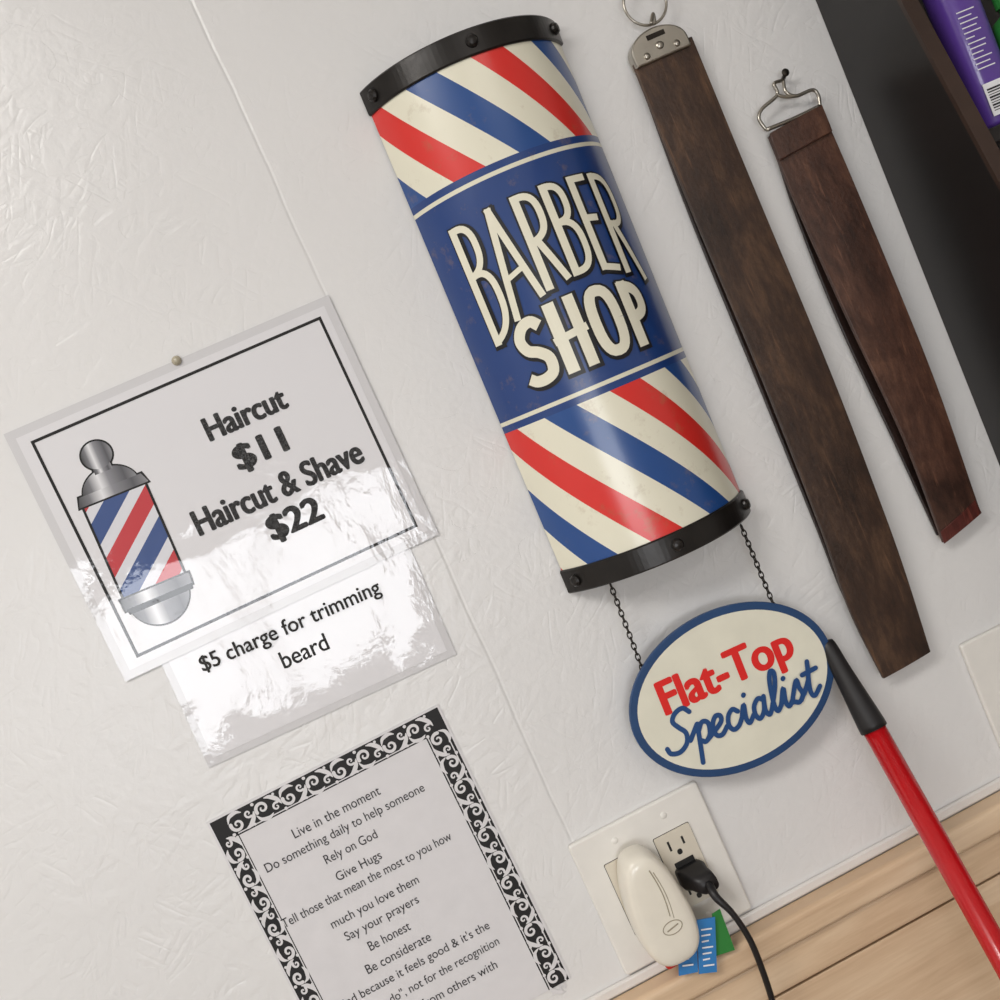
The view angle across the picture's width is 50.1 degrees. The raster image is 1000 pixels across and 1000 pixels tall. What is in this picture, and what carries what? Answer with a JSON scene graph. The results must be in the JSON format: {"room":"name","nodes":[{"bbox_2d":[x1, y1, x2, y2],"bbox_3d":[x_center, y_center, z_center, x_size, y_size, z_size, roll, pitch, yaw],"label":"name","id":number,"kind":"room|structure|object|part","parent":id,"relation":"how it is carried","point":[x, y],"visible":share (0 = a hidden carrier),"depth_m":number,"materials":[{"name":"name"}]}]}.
{"room":"barber shop","nodes":[
{"label":"barber shop","id":0,"kind":"room"},
{"bbox_2d":[0,0,999,999],"bbox_3d":[0.024,0.128,0.948,4.800,2.600,0.100,-25,5,-8],"label":"wall","id":1,"kind":"structure","parent":0,"point":[181,178],"depth_m":0.87,"materials":[{"name":"white paint"}]},
{"bbox_2d":[3,295,438,681],"bbox_3d":[-0.217,-0.012,0.852,0.275,0.219,0.004,-25,5,-8],"label":"notice","id":2,"kind":"object","parent":1,"relation":"attached to","point":[195,498],"visible":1,"depth_m":0.85,"materials":[{"name":"clear plastic laminate"},{"name":"paper"},{"name":"ink"}]},
{"bbox_2d":[82,508,123,599],"bbox_3d":[-0.311,0.042,0.839,0.004,0.078,0.001,-25,5,-8],"label":"print","id":3,"kind":"object","parent":2,"relation":"attached to","point":[83,509],"depth_m":0.84},
{"bbox_2d":[118,570,193,625],"bbox_3d":[-0.267,0.082,0.847,0.059,0.034,0.001,-25,5,-8],"label":"print","id":4,"kind":"object","parent":2,"relation":"attached to","point":[147,597],"depth_m":0.85,"materials":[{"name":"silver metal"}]},
{"bbox_2d":[145,483,185,573],"bbox_3d":[-0.264,0.022,0.846,0.004,0.078,0.001,-25,5,-8],"label":"print","id":5,"kind":"object","parent":2,"relation":"attached to","point":[146,484],"depth_m":0.85},
{"bbox_2d":[162,548,455,767],"bbox_3d":[-0.167,0.095,0.864,0.220,0.169,0.002,-25,5,-8],"label":"notice","id":6,"kind":"object","parent":1,"relation":"attached to","point":[378,626],"visible":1,"depth_m":0.87,"materials":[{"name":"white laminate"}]},
{"bbox_2d":[206,704,570,999],"bbox_3d":[-0.086,0.335,0.882,0.212,0.274,0.001,-25,5,-8],"label":"sheet","id":7,"kind":"object","parent":1,"relation":"attached to","point":[382,869],"visible":1,"depth_m":0.88,"materials":[{"name":"paper"}]},
{"bbox_2d":[360,15,750,592],"bbox_3d":[0.056,-0.159,0.865,0.184,0.448,0.060,-25,5,-8],"label":"shop sign","id":8,"kind":"object","parent":1,"relation":"attached to","point":[486,130],"visible":1,"depth_m":0.85,"materials":[{"name":"metal"}]},
{"bbox_2d":[609,524,832,776],"bbox_3d":[0.185,0.133,0.901,0.187,0.198,0.008,-25,5,-8],"label":"sign","id":9,"kind":"object","parent":8,"relation":"hanging from","point":[735,686],"visible":1,"depth_m":0.90,"materials":[{"name":"beige metal"}]},
{"bbox_3d":[0.105,0.106,0.889,0.009,0.081,0.005,-26,5,-28],"label":"chain","id":10,"kind":"part","parent":9,"relation":"part of","materials":[{"name":"metal"}]},
{"bbox_3d":[0.219,0.057,0.906,0.004,0.080,0.006,-21,6,37],"label":"chain","id":11,"kind":"part","parent":9,"relation":"part of","materials":[{"name":"metal"}]},
{"bbox_2d":[617,844,698,968],"bbox_3d":[0.131,0.339,0.891,0.050,0.105,0.035,-25,5,-8],"label":"plug-in air freshener","id":12,"kind":"object","parent":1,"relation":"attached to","point":[659,913],"visible":1,"depth_m":0.88,"materials":[{"name":"plastic"}]},
{"bbox_2d":[568,781,750,973],"bbox_3d":[0.138,0.323,0.914,0.124,0.125,0.009,-25,5,-8],"label":"wall outlet","id":13,"kind":"object","parent":1,"relation":"attached to","point":[678,826],"visible":0.62,"depth_m":0.91,"materials":[{"name":"plastic"}]},
{"bbox_2d":[604,837,634,933],"bbox_3d":[0.117,0.333,0.908,0.035,0.103,0.002,-25,5,-8],"label":"receptacle","id":14,"kind":"object","parent":13,"relation":"attached to","point":[613,846],"depth_m":0.91,"materials":[{"name":"plastic"}]},
{"bbox_2d":[653,812,718,917],"bbox_3d":[0.159,0.313,0.915,0.035,0.103,0.002,-25,5,-8],"label":"receptacle","id":15,"kind":"object","parent":13,"relation":"attached to","point":[679,838],"depth_m":0.91,"materials":[{"name":"plastic"}]},
{"bbox_2d":[675,859,774,999],"bbox_3d":[0.213,0.415,0.903,0.024,0.234,0.046,-26,5,-19],"label":"power cord","id":16,"kind":"object","parent":13,"relation":"attached to","point":[695,876],"visible":1,"depth_m":0.89,"materials":[{"name":"black rubber"}]},
{"bbox_2d":[678,909,734,975],"bbox_3d":[0.168,0.372,0.893,0.055,0.052,0.004,-25,5,-8],"label":"tags","id":17,"kind":"object","parent":16,"relation":"attached to","point":[715,940],"visible":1,"depth_m":0.89,"materials":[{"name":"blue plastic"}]},
{"bbox_2d":[682,928,713,966],"bbox_3d":[0.164,0.372,0.890,0.036,0.042,0.001,-25,5,-8],"label":"print","id":18,"kind":"object","parent":17,"relation":"attached to","point":[706,928],"depth_m":0.89},
{"bbox_3d":[0.219,0.419,0.893,0.026,0.224,0.020,-25,5,-8],"label":"cord","id":19,"kind":"part","parent":16,"relation":"part of","materials":[{"name":"black rubber"}]},
{"bbox_2d":[622,0,929,677],"bbox_3d":[0.234,-0.146,0.916,0.073,0.633,0.022,-25,5,-8],"label":"strop","id":20,"kind":"object","parent":1,"relation":"attached to","point":[760,296],"visible":1,"depth_m":0.91,"materials":[{"name":"leather"}]},
{"bbox_2d":[586,777,999,999],"bbox_3d":[0.150,0.394,0.919,4.600,0.010,0.004,-25,5,-8],"label":"trim","id":21,"kind":"structure","parent":1,"relation":"attached to","point":[980,793],"depth_m":0.94,"materials":[{"name":"white paint"}]},
{"bbox_2d":[612,791,999,999],"bbox_3d":[0.158,0.409,0.911,4.600,0.024,0.024,-25,5,-8],"label":"backsplash","id":22,"kind":"structure","parent":1,"relation":"attached to","point":[827,904],"depth_m":0.92,"materials":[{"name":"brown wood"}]},
{"bbox_2d":[692,832,999,999],"bbox_3d":[0.171,0.438,0.917,4.600,0.034,0.016,-25,5,-8],"label":"trim","id":23,"kind":"structure","parent":1,"relation":"attached to","point":[865,925],"depth_m":0.93,"materials":[{"name":"brown wood"}]},
{"bbox_2d":[757,68,980,543],"bbox_3d":[0.322,-0.167,0.929,0.061,0.433,0.024,-25,5,-8],"label":"strop","id":24,"kind":"object","parent":1,"relation":"attached to","point":[855,275],"visible":1,"depth_m":0.92,"materials":[{"name":"brown leather"}]},
{"bbox_2d":[774,872,999,999],"bbox_3d":[0.369,0.885,0.958,4.600,0.939,0.012,-25,5,-8],"label":"countertop","id":25,"kind":"structure","parent":1,"relation":"attached to","point":[936,955],"depth_m":0.94,"materials":[{"name":"brown wood"}]},
{"bbox_2d":[816,0,999,464],"bbox_3d":[0.556,-0.367,0.879,0.448,0.664,0.191,-25,5,-8],"label":"wall shelf","id":26,"kind":"object","parent":1,"relation":"attached to","point":[939,159],"visible":1,"depth_m":0.88,"materials":[{"name":"black paint"}]},
{"bbox_2d":[922,0,999,128],"bbox_3d":[0.356,-0.400,0.848,0.037,0.220,0.033,-25,5,-8],"label":"product box","id":27,"kind":"object","parent":26,"relation":"on","point":[963,28],"visible":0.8,"depth_m":0.84,"materials":[{"name":"purple cardboard"}]},
{"bbox_2d":[956,6,999,115],"bbox_3d":[0.379,-0.343,0.836,0.020,0.085,0.001,-25,5,-8],"label":"print","id":28,"kind":"object","parent":27,"relation":"attached to","point":[977,49],"depth_m":0.84},
{"bbox_2d":[991,0,999,48],"bbox_3d":[0.416,-0.359,0.848,0.034,0.098,0.034,-25,5,-8],"label":"bottle","id":29,"kind":"object","parent":26,"relation":"on","point":[996,3],"visible":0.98,"depth_m":0.85,"materials":[{"name":"green plastic"}]},
{"bbox_2d":[959,624,999,747],"bbox_3d":[0.465,0.168,0.962,0.071,0.115,0.014,-25,5,-8],"label":"light switch","id":30,"kind":"object","parent":1,"relation":"attached to","point":[981,653],"visible":1,"depth_m":0.96,"materials":[{"name":"plastic"}]},
{"bbox_3d":[0.865,1.384,-0.773,4.800,0.100,3.800,-25,5,-8],"label":"floor","id":31,"kind":"structure","parent":0,"visible":0},
{"bbox_2d":[825,639,999,979],"bbox_3d":[0.550,0.673,0.787,0.291,1.205,0.378,-25,5,-8],"label":"broom","id":32,"kind":"object","parent":31,"relation":"on","point":[867,717],"visible":1,"depth_m":0.88,"materials":[{"name":"red plastic"}]},
{"bbox_3d":[0.536,0.639,0.781,0.020,1.006,0.350,-25,5,-7],"label":"red handle","id":33,"kind":"part","parent":32,"relation":"part of","materials":[{"name":"red plastic"}]}
]}

